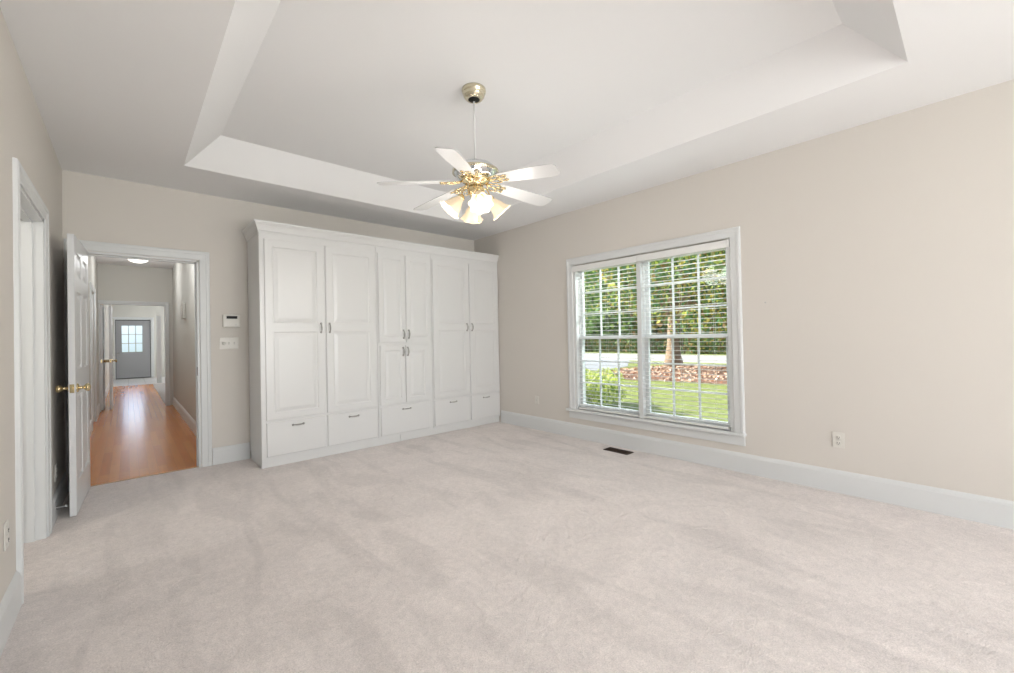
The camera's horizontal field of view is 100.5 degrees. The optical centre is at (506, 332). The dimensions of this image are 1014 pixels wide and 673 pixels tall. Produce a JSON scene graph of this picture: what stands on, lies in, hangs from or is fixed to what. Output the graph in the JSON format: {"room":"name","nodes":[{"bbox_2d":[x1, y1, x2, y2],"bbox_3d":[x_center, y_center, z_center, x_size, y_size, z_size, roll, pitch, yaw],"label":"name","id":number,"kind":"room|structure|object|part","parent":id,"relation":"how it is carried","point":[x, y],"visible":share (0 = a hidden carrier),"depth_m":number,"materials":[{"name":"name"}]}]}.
{"room":"empty bedroom","nodes":[
{"label":"empty bedroom","id":0,"kind":"room"},
{"bbox_2d":[0,8,111,601],"bbox_3d":[-5.830,-0.076,5.790,0.120,2.954,23.600,-1,-1,-42],"label":"wall","id":1,"kind":"structure","parent":0,"point":[24,136],"depth_m":2.12,"materials":[{"name":"white paint"}]},
{"bbox_2d":[3,519,8,550],"bbox_3d":[-2.159,0.875,1.821,0.010,0.116,0.072,-1,-1,-42],"label":"outlet","id":2,"kind":"object","parent":1,"relation":"attached to","point":[6,524],"visible":1,"depth_m":1.81,"materials":[{"name":"white plastic"}]},
{"bbox_2d":[0,571,21,656],"bbox_3d":[-0.083,1.139,-0.480,0.016,0.168,6.644,-1,-1,-42],"label":"baseboard","id":3,"kind":"structure","parent":1,"relation":"attached to","point":[11,602],"depth_m":1.81,"materials":[{"name":"white paint"}]},
{"bbox_2d":[12,157,51,603],"bbox_3d":[-2.672,0.241,2.389,0.021,2.125,1.045,-1,-1,-42],"label":"trim","id":4,"kind":"structure","parent":1,"relation":"attached to","point":[20,177],"depth_m":2.02,"materials":[{"name":"white paint"}]},
{"bbox_2d":[20,186,46,542],"bbox_3d":[-2.723,0.286,2.342,0.128,2.035,0.865,-1,-1,-42],"label":"door frame","id":5,"kind":"structure","parent":1,"relation":"attached to","point":[32,223],"depth_m":2.65,"materials":[{"name":"white paint"}]},
{"bbox_2d":[54,464,56,481],"bbox_3d":[-3.267,1.017,3.054,0.010,0.116,0.072,-1,-1,-42],"label":"outlet","id":6,"kind":"object","parent":1,"relation":"attached to","point":[55,466],"visible":1,"depth_m":3.03,"materials":[{"name":"white plastic"}]},
{"bbox_2d":[52,472,67,528],"bbox_3d":[-3.347,1.240,3.149,0.016,0.168,1.026,-1,-1,-42],"label":"baseboard","id":7,"kind":"structure","parent":1,"relation":"attached to","point":[58,498],"depth_m":3.11,"materials":[{"name":"white paint"}]},
{"bbox_2d":[55,233,90,516],"bbox_3d":[-3.352,0.309,3.307,0.182,2.010,0.809,-1,-1,-40],"label":"door","id":8,"kind":"structure","parent":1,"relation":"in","point":[78,388],"depth_m":3.13,"materials":[{"name":"white paint"}]},
{"bbox_3d":[-3.184,0.405,3.021,0.073,0.064,0.064,-1,-1,-40],"label":"knob","id":9,"kind":"part","parent":8,"relation":"part of","materials":[{"name":"gold metal"}]},
{"bbox_3d":[-3.095,0.403,2.998,0.024,0.060,0.010,-1,-1,-40],"label":"latch plate","id":10,"kind":"part","parent":8,"relation":"part of","materials":[{"name":"gold metal"}]},
{"bbox_3d":[-3.100,0.404,3.091,0.073,0.064,0.064,-1,-1,-40],"label":"knob","id":11,"kind":"part","parent":8,"relation":"part of","materials":[{"name":"gold metal"}]},
{"bbox_2d":[90,419,92,435],"bbox_3d":[-4.878,1.288,4.852,0.016,0.168,3.111,-1,-1,-42],"label":"baseboard","id":12,"kind":"structure","parent":1,"relation":"attached to","point":[91,421],"depth_m":5.83,"materials":[{"name":"white paint"}]},
{"bbox_2d":[92,295,93,421],"bbox_3d":[-6.317,0.400,6.388,0.036,2.008,0.800,-1,-1,-42],"label":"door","id":13,"kind":"structure","parent":1,"relation":"in","point":[92,295],"depth_m":6.62,"materials":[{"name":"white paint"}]},
{"bbox_2d":[90,282,96,421],"bbox_3d":[-6.287,0.353,6.409,0.021,2.125,1.030,-1,-1,-42],"label":"trim","id":14,"kind":"structure","parent":1,"relation":"attached to","point":[92,289],"depth_m":6.28,"materials":[{"name":"white paint"}]},
{"bbox_2d":[97,403,99,418],"bbox_3d":[-7.004,1.355,7.216,0.016,0.168,1.150,-1,-1,-42],"label":"baseboard","id":15,"kind":"structure","parent":1,"relation":"attached to","point":[98,406],"depth_m":7.22,"materials":[{"name":"white paint"}]},
{"bbox_2d":[100,305,107,409],"bbox_3d":[-7.735,0.478,8.063,0.182,1.943,0.769,-1,-1,-42],"label":"door","id":16,"kind":"structure","parent":1,"relation":"in","point":[101,306],"depth_m":7.79,"materials":[{"name":"white paint"}]},
{"bbox_2d":[105,383,109,398],"bbox_3d":[-10.554,1.465,11.164,0.016,0.168,9.190,-1,-1,-42],"label":"baseboard","id":17,"kind":"structure","parent":1,"relation":"attached to","point":[108,385],"depth_m":10.39,"materials":[{"name":"white paint"}]},
{"bbox_2d":[95,256,174,268],"bbox_3d":[-7.549,-1.271,10.303,3.621,0.100,14.881,-1,-1,-42],"label":"ceiling","id":18,"kind":"structure","parent":0,"point":[100,260],"depth_m":7.71,"materials":[{"name":"white paint"}]},
{"bbox_2d":[128,259,146,262],"bbox_3d":[-6.142,-1.218,7.021,0.336,0.126,0.336,-1,-1,-42],"label":"ceiling light","id":19,"kind":"object","parent":18,"relation":"attached to","point":[131,260],"visible":0.38,"depth_m":6.97,"materials":[{"name":"white paint"}]},
{"bbox_2d":[97,264,173,404],"bbox_3d":[-7.078,0.098,8.066,1.066,2.700,0.120,-1,-1,-42],"label":"wall","id":20,"kind":"structure","parent":0,"point":[115,282],"depth_m":8.05,"materials":[{"name":"white paint"}]},
{"bbox_2d":[104,305,116,409],"bbox_3d":[-7.647,0.477,8.142,0.182,1.943,0.769,-1,-1,-42],"label":"door","id":21,"kind":"structure","parent":20,"relation":"in","point":[110,360],"depth_m":7.87,"materials":[{"name":"white paint"}]},
{"bbox_2d":[98,300,169,411],"bbox_3d":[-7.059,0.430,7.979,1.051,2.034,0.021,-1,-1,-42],"label":"trim","id":22,"kind":"structure","parent":20,"relation":"attached to","point":[99,301],"depth_m":8.30,"materials":[{"name":"white paint"}]},
{"bbox_2d":[112,305,164,379],"bbox_3d":[-12.454,0.282,15.776,3.621,2.700,0.120,-1,-1,-42],"label":"wall","id":23,"kind":"structure","parent":0,"point":[117,310],"depth_m":15.24,"materials":[{"name":"white paint"}]},
{"bbox_2d":[115,320,150,379],"bbox_3d":[-13.272,0.601,14.978,0.944,2.080,0.120,-1,-1,-42],"label":"door","id":24,"kind":"structure","parent":23,"relation":"in","point":[132,337],"depth_m":14.98,"materials":[{"name":"grey paint"}]},
{"bbox_3d":[-13.322,0.237,14.981,0.565,0.950,0.004,-1,-1,-42],"label":"pane","id":25,"kind":"part","parent":24,"relation":"part of","materials":[{"name":"blue"}]},
{"bbox_2d":[112,317,153,379],"bbox_3d":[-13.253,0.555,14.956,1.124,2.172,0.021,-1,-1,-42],"label":"trim","id":26,"kind":"structure","parent":23,"relation":"attached to","point":[151,318],"depth_m":15.29,"materials":[{"name":"white paint"}]},
{"bbox_2d":[172,263,195,420],"bbox_3d":[-4.781,0.035,6.399,0.120,2.700,5.431,-1,-1,-42],"label":"wall","id":27,"kind":"structure","parent":0,"point":[184,383],"depth_m":6.67,"materials":[{"name":"white paint"}]},
{"bbox_2d":[181,303,185,318],"bbox_3d":[-5.015,-0.329,6.529,0.046,0.240,0.280,-1,-1,-42],"label":"door chime","id":28,"kind":"object","parent":27,"relation":"attached to","point":[183,305],"visible":1,"depth_m":6.43,"materials":[{"name":"white paint"}]},
{"bbox_2d":[173,397,195,435],"bbox_3d":[-4.833,1.302,6.372,0.016,0.168,5.311,-1,-1,-42],"label":"baseboard","id":29,"kind":"structure","parent":27,"relation":"attached to","point":[184,414],"depth_m":6.49,"materials":[{"name":"white paint"}]},
{"bbox_2d":[62,170,473,471],"bbox_3d":[-2.128,-0.160,5.057,4.645,2.954,0.120,-1,-1,-42],"label":"wall","id":30,"kind":"structure","parent":0,"point":[94,208],"depth_m":4.25,"materials":[{"name":"white paint"}]},
{"bbox_2d":[64,238,211,491],"bbox_3d":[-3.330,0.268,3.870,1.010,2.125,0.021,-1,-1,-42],"label":"trim","id":31,"kind":"structure","parent":30,"relation":"attached to","point":[203,257],"depth_m":4.15,"materials":[{"name":"white paint"}]},
{"bbox_2d":[219,337,238,348],"bbox_3d":[-2.842,0.113,4.312,0.165,0.118,0.022,-1,-1,-42],"label":"light switch","id":32,"kind":"object","parent":30,"relation":"attached to","point":[228,342],"visible":1,"depth_m":4.31,"materials":[{"name":"white plastic"}]},
{"bbox_2d":[212,442,249,464],"bbox_3d":[-2.814,1.241,4.310,0.322,0.168,0.016,-1,-1,-42],"label":"baseboard","id":33,"kind":"structure","parent":30,"relation":"attached to","point":[231,453],"depth_m":4.30,"materials":[{"name":"white paint"}]},
{"bbox_2d":[222,314,239,326],"bbox_3d":[-2.827,-0.115,4.326,0.152,0.134,0.030,-1,-1,-42],"label":"thermostat","id":34,"kind":"object","parent":30,"relation":"attached to","point":[229,320],"visible":1,"depth_m":4.31,"materials":[{"name":"white plastic"}]},
{"bbox_2d":[0,377,1013,672],"bbox_3d":[-4.206,1.429,7.208,4.565,0.104,23.600,-1,-1,-42],"label":"floor","id":35,"kind":"structure","parent":0,"point":[497,547],"depth_m":2.22,"materials":[{"name":"carpet"}]},
{"bbox_2d":[90,466,198,486],"bbox_3d":[-3.334,1.329,3.888,0.794,0.006,0.012,-1,-1,-42],"label":"threshold strip","id":36,"kind":"object","parent":35,"relation":"on","point":[197,466],"visible":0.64,"depth_m":3.87,"materials":[{"name":"brown wood"}]},
{"bbox_2d":[156,316,161,382],"bbox_3d":[-10.874,0.535,13.168,0.115,2.080,0.060,-1,-1,-42],"label":"trim","id":37,"kind":"structure","parent":35,"relation":"on","point":[158,318],"depth_m":13.14,"materials":[{"name":"white paint"}]},
{"bbox_2d":[247,232,378,459],"bbox_3d":[-2.081,0.131,4.606,1.180,2.193,0.559,-1,-1,-42],"label":"tall cabinet","id":38,"kind":"object","parent":35,"relation":"on","point":[312,313],"visible":1,"depth_m":4.34,"materials":[{"name":"white paint"}]},
{"bbox_3d":[-2.126,-0.028,4.248,0.554,1.760,0.014,-1,-1,-42],"label":"door","id":39,"kind":"part","parent":38,"relation":"part of","materials":[{"name":"white paint"}]},
{"bbox_3d":[-2.104,1.039,4.238,0.554,0.331,0.014,-1,-1,-42],"label":"drawer","id":40,"kind":"part","parent":38,"relation":"part of","materials":[{"name":"white paint"}]},
{"bbox_3d":[-1.703,-0.033,4.628,0.549,1.760,0.014,-1,-1,-42],"label":"door","id":41,"kind":"part","parent":38,"relation":"part of","materials":[{"name":"white paint"}]},
{"bbox_3d":[-1.681,1.034,4.618,0.549,0.331,0.014,-1,-1,-42],"label":"drawer","id":42,"kind":"part","parent":38,"relation":"part of","materials":[{"name":"white paint"}]},
{"bbox_2d":[242,219,498,262],"bbox_3d":[-1.444,-1.025,5.226,3.064,0.112,0.568,-1,-1,-42],"label":"crown molding","id":43,"kind":"structure","parent":38,"relation":"attached to","point":[255,226],"depth_m":4.67,"materials":[{"name":"white paint"}]},
{"bbox_2d":[251,435,399,468],"bbox_3d":[-1.973,1.269,4.708,1.454,0.082,0.487,-1,-1,-42],"label":"toe kick","id":44,"kind":"object","parent":35,"relation":"on","point":[278,461],"visible":0.92,"depth_m":4.41,"materials":[{"name":"white paint"}]},
{"bbox_2d":[375,248,432,438],"bbox_3d":[-1.372,0.122,5.244,0.724,2.193,0.559,-1,-1,-42],"label":"tall cabinet","id":45,"kind":"object","parent":35,"relation":"on","point":[403,278],"visible":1,"depth_m":5.04,"materials":[{"name":"white paint"}]},
{"bbox_3d":[-1.353,-0.399,4.953,0.340,1.036,0.014,-1,-1,-42],"label":"door","id":46,"kind":"part","parent":45,"relation":"part of","materials":[{"name":"white paint"}]},
{"bbox_3d":[-1.336,0.499,4.944,0.318,0.687,0.014,-1,-1,-42],"label":"door","id":47,"kind":"part","parent":45,"relation":"part of","materials":[{"name":"white paint"}]},
{"bbox_3d":[-1.204,1.028,5.047,0.642,0.331,0.014,-1,-1,-42],"label":"drawer","id":48,"kind":"part","parent":45,"relation":"part of","materials":[{"name":"white paint"}]},
{"bbox_3d":[-1.094,0.496,5.161,0.316,0.687,0.014,-1,-1,-42],"label":"door","id":49,"kind":"part","parent":45,"relation":"part of","materials":[{"name":"white paint"}]},
{"bbox_3d":[-1.091,-0.403,5.189,0.346,1.036,0.014,-1,-1,-42],"label":"door","id":50,"kind":"part","parent":45,"relation":"part of","materials":[{"name":"white paint"}]},
{"bbox_2d":[400,416,498,440],"bbox_3d":[-0.696,1.251,5.545,1.556,0.082,0.024,-1,-1,-42],"label":"toe kick","id":51,"kind":"object","parent":35,"relation":"on","point":[423,433],"visible":1,"depth_m":5.46,"materials":[{"name":"white paint"}]},
{"bbox_2d":[430,255,499,427],"bbox_3d":[-0.688,0.114,5.859,1.112,2.193,0.559,-1,-1,-42],"label":"tall cabinet","id":52,"kind":"object","parent":35,"relation":"on","point":[464,293],"visible":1,"depth_m":5.64,"materials":[{"name":"white paint"}]},
{"bbox_3d":[-0.725,-0.045,5.509,0.559,1.760,0.014,-1,-1,-42],"label":"door","id":53,"kind":"part","parent":52,"relation":"part of","materials":[{"name":"white paint"}]},
{"bbox_3d":[-0.703,1.022,5.498,0.559,0.331,0.014,-1,-1,-42],"label":"drawer","id":54,"kind":"part","parent":52,"relation":"part of","materials":[{"name":"white paint"}]},
{"bbox_3d":[-0.315,-0.050,5.878,0.512,1.760,0.014,-1,-1,-42],"label":"door","id":55,"kind":"part","parent":52,"relation":"part of","materials":[{"name":"white paint"}]},
{"bbox_3d":[-0.293,1.018,5.867,0.512,0.331,0.014,-1,-1,-42],"label":"drawer","id":56,"kind":"part","parent":52,"relation":"part of","materials":[{"name":"white paint"}]},
{"bbox_2d":[603,447,633,454],"bbox_3d":[1.163,1.240,4.405,0.126,0.006,0.288,-1,-1,-42],"label":"floor vent","id":57,"kind":"object","parent":35,"relation":"in","point":[611,449],"visible":1,"depth_m":4.40,"materials":[{"name":"brown metal"}]},
{"bbox_2d":[0,0,1013,239],"bbox_3d":[0.784,-1.600,1.771,4.365,0.243,8.719,-1,-1,-42],"label":"ceiling","id":58,"kind":"structure","parent":0,"point":[301,105],"depth_m":2.71,"materials":[{"name":"white paint"}]},
{"bbox_2d":[377,82,559,223],"bbox_3d":[-0.274,-1.218,2.865,1.229,0.940,1.100,-1,-1,1],"label":"ceiling fan","id":59,"kind":"object","parent":58,"relation":"hanging from","point":[475,173],"visible":1,"depth_m":2.87,"materials":[{"name":"white wood"}]},
{"bbox_3d":[-0.631,-1.025,2.898,0.500,0.044,0.134,-1,-1,-4],"label":"blade","id":60,"kind":"part","parent":59,"relation":"part of","materials":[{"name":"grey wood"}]},
{"bbox_3d":[-0.525,-1.005,3.215,0.515,0.065,0.134,-2,-1,43],"label":"blade","id":61,"kind":"part","parent":59,"relation":"part of","materials":[{"name":"grey wood"}]},
{"bbox_3d":[-0.387,-0.858,2.887,0.157,0.160,0.154,-1,-1,-42],"label":"lamp shade","id":62,"kind":"part","parent":59,"relation":"part of","materials":[{"name":"beige glass"}]},
{"bbox_3d":[-0.299,-1.024,2.544,0.134,0.054,0.456,-1,-1,12],"label":"blade","id":63,"kind":"part","parent":59,"relation":"part of","materials":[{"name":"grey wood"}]},
{"bbox_3d":[-0.253,-0.858,3.096,0.154,0.160,0.156,-1,-1,-42],"label":"lamp shade","id":64,"kind":"part","parent":59,"relation":"part of","materials":[{"name":"beige glass"}]},
{"bbox_3d":[-0.183,-0.893,2.793,0.046,0.069,0.059,-1,-1,-42],"label":"bulb","id":65,"kind":"part","parent":59,"relation":"part of","materials":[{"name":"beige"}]},
{"bbox_3d":[-0.175,-0.863,2.755,0.154,0.160,0.156,-1,-1,-42],"label":"lamp shade","id":66,"kind":"part","parent":59,"relation":"part of","materials":[{"name":"beige glass"}]},
{"bbox_3d":[-0.042,-0.864,2.964,0.157,0.160,0.154,-1,-1,-42],"label":"lamp shade","id":67,"kind":"part","parent":59,"relation":"part of","materials":[{"name":"beige glass"}]},
{"bbox_3d":[0.121,-1.035,3.196,0.535,0.047,0.134,-1,-1,-38],"label":"blade","id":68,"kind":"part","parent":59,"relation":"part of","materials":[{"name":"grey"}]},
{"bbox_3d":[0.126,-1.036,2.760,0.436,0.049,0.134,-1,-1,26],"label":"blade","id":69,"kind":"part","parent":59,"relation":"part of","materials":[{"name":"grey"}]},
{"bbox_2d":[474,79,1013,500],"bbox_3d":[2.494,-0.271,3.272,0.160,2.954,8.719,-1,-1,-42],"label":"wall","id":70,"kind":"structure","parent":0,"point":[879,254],"depth_m":3.09,"materials":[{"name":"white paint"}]},
{"bbox_2d":[566,226,745,445],"bbox_3d":[1.427,0.052,4.417,0.210,1.907,1.978,-1,-1,-42],"label":"window","id":71,"kind":"structure","parent":70,"relation":"in","point":[736,436],"depth_m":4.30,"materials":[{"name":"white paint"}]},
{"bbox_2d":[572,256,639,416],"bbox_3d":[1.103,0.054,4.718,0.073,1.686,0.867,-1,-1,-42],"label":"window blind","id":72,"kind":"object","parent":71,"relation":"attached to","point":[633,259],"visible":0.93,"depth_m":4.71,"materials":[{"name":"white plastic"}]},
{"bbox_3d":[1.139,0.887,4.708,0.047,0.018,0.809,-1,-1,-42],"label":"rail","id":73,"kind":"part","parent":72,"relation":"part of","materials":[{"name":"white plastic"}]},
{"bbox_3d":[1.167,-0.348,4.785,0.035,0.850,0.811,-1,-1,-42],"label":"sash","id":74,"kind":"part","parent":71,"relation":"part of","materials":[{"name":"white paint"}]},
{"bbox_3d":[1.157,0.462,4.753,0.035,0.840,0.811,-1,-1,-42],"label":"sash","id":75,"kind":"part","parent":71,"relation":"part of","materials":[{"name":"white paint"}]},
{"bbox_2d":[637,240,730,429],"bbox_3d":[1.691,0.036,4.064,0.073,1.686,0.902,-1,-1,-42],"label":"window blind","id":76,"kind":"object","parent":71,"relation":"attached to","point":[715,246],"visible":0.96,"depth_m":4.04,"materials":[{"name":"white plastic"}]},
{"bbox_3d":[1.674,-0.766,4.091,0.043,0.038,0.840,-1,-1,-42],"label":"head rail","id":77,"kind":"part","parent":76,"relation":"part of","materials":[{"name":"white plastic"}]},
{"bbox_3d":[1.708,0.870,4.075,0.047,0.018,0.844,-1,-1,-42],"label":"rail","id":78,"kind":"part","parent":76,"relation":"part of","materials":[{"name":"white plastic"}]},
{"bbox_3d":[1.753,-0.366,4.133,0.035,0.850,0.846,-1,-1,-42],"label":"sash","id":79,"kind":"part","parent":71,"relation":"part of","materials":[{"name":"white paint"}]},
{"bbox_3d":[1.743,0.444,4.101,0.035,0.840,0.846,-1,-1,-42],"label":"sash","id":80,"kind":"part","parent":71,"relation":"part of","materials":[{"name":"white paint"}]},
{"bbox_2d":[501,410,1013,529],"bbox_3d":[2.645,1.116,2.990,0.016,0.168,8.155,-1,-1,-42],"label":"baseboard","id":81,"kind":"structure","parent":70,"relation":"attached to","point":[998,512],"depth_m":3.30,"materials":[{"name":"white paint"}]},
{"bbox_2d":[832,432,844,448],"bbox_3d":[2.488,0.810,3.164,0.010,0.116,0.072,-1,-1,-42],"label":"outlet","id":82,"kind":"object","parent":70,"relation":"attached to","point":[838,438],"visible":1,"depth_m":3.16,"materials":[{"name":"white plastic"}]},
{"label":"outside","id":83,"kind":"structure","parent":0,"visible":0},
{"bbox_2d":[585,359,628,369],"bbox_3d":[-1.628,2.178,33.987,9.000,0.001,27.200,-1,-1,-42],"label":"driveway","id":84,"kind":"structure","parent":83,"point":[595,364],"depth_m":25.15,"materials":[{"name":"concrete"}]},
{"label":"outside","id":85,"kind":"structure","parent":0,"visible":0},
{"bbox_2d":[585,338,727,421],"bbox_3d":[30.525,1.692,40.854,220.000,0.200,260.000,-1,-1,-42],"label":"lawn","id":86,"kind":"structure","parent":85,"point":[631,392],"depth_m":12.05,"materials":[{"name":"green plant"}]},
{"bbox_2d":[585,331,598,351],"bbox_3d":[7.306,1.283,46.322,3.976,2.859,5.742,-1,-1,-42],"label":"bush","id":87,"kind":"object","parent":86,"relation":"on","point":[587,342],"visible":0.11,"depth_m":44.81,"materials":[{"name":"green plant"}]},
{"bbox_2d":[585,368,626,405],"bbox_3d":[2.049,1.364,10.534,2.069,1.096,1.766,-2,-1,35],"label":"shrub","id":88,"kind":"object","parent":86,"relation":"on","point":[592,375],"visible":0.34,"depth_m":9.83,"materials":[{"name":"green plant"}]},
{"bbox_2d":[584,265,665,350],"bbox_3d":[11.207,-3.967,49.126,13.388,12.524,14.400,-1,-1,-37],"label":"street tree","id":89,"kind":"object","parent":86,"relation":"on","point":[590,328],"visible":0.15,"depth_m":44.04,"materials":[{"name":"green plant"}]},
{"bbox_2d":[589,331,662,352],"bbox_3d":[11.558,1.109,41.079,3.994,2.380,7.539,-1,-1,-42],"label":"bush","id":90,"kind":"object","parent":86,"relation":"on","point":[633,347],"visible":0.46,"depth_m":40.83,"materials":[{"name":"green plant"}]},
{"bbox_2d":[602,366,726,383],"bbox_3d":[8.621,1.763,18.640,8.477,0.120,8.368,-1,-1,-8],"label":"mulch bed","id":91,"kind":"object","parent":86,"relation":"on","point":[717,381],"visible":0.2,"depth_m":17.11,"materials":[{"name":"brown wood"}]},
{"bbox_2d":[584,250,726,366],"bbox_3d":[7.900,-3.015,18.212,10.199,9.830,11.536,-1,-1,-35],"label":"tree","id":92,"kind":"object","parent":91,"relation":"on","point":[677,354],"visible":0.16,"depth_m":17.02,"materials":[{"name":"green plant"}]},
{"bbox_2d":[605,263,725,349],"bbox_3d":[18.653,-5.037,41.938,17.615,13.863,11.200,-2,-1,38],"label":"street tree","id":93,"kind":"object","parent":86,"relation":"on","point":[659,329],"visible":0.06,"depth_m":41.63,"materials":[{"name":"green plant"}]},
{"bbox_2d":[623,264,710,345],"bbox_3d":[22.434,-6.432,55.222,12.997,16.752,16.099,-1,-1,-42],"label":"street tree","id":94,"kind":"object","parent":86,"relation":"on","point":[681,344],"visible":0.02,"depth_m":55.09,"materials":[{"name":"green plant"}]},
{"bbox_2d":[612,365,726,382],"bbox_3d":[8.682,1.729,18.797,8.380,0.229,7.951,-1,-1,-42],"label":"fallen leaves","id":95,"kind":"object","parent":86,"relation":"on","point":[669,375],"visible":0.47,"depth_m":17.92,"materials":[{"name":"beige plant"}]},
{"bbox_2d":[656,328,725,353],"bbox_3d":[16.167,0.902,35.997,6.952,2.537,2.918,-2,-1,36],"label":"bush","id":96,"kind":"object","parent":86,"relation":"on","point":[715,350],"visible":0.33,"depth_m":35.31,"materials":[{"name":"green plant"}]},
{"bbox_2d":[693,271,726,328],"bbox_3d":[23.566,-4.895,33.516,12.350,13.423,15.973,-1,-1,-42],"label":"street tree","id":97,"kind":"object","parent":86,"relation":"on","point":[713,320],"visible":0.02,"depth_m":38.00,"materials":[{"name":"green plant"}]},
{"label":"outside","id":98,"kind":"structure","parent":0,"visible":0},
{"bbox_2d":[585,353,726,363],"bbox_3d":[12.127,1.893,31.029,8.500,0.065,150.000,-1,-1,-42],"label":"street","id":99,"kind":"structure","parent":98,"point":[623,356],"depth_m":31.09,"materials":[{"name":"grey asphalt"}]}
]}

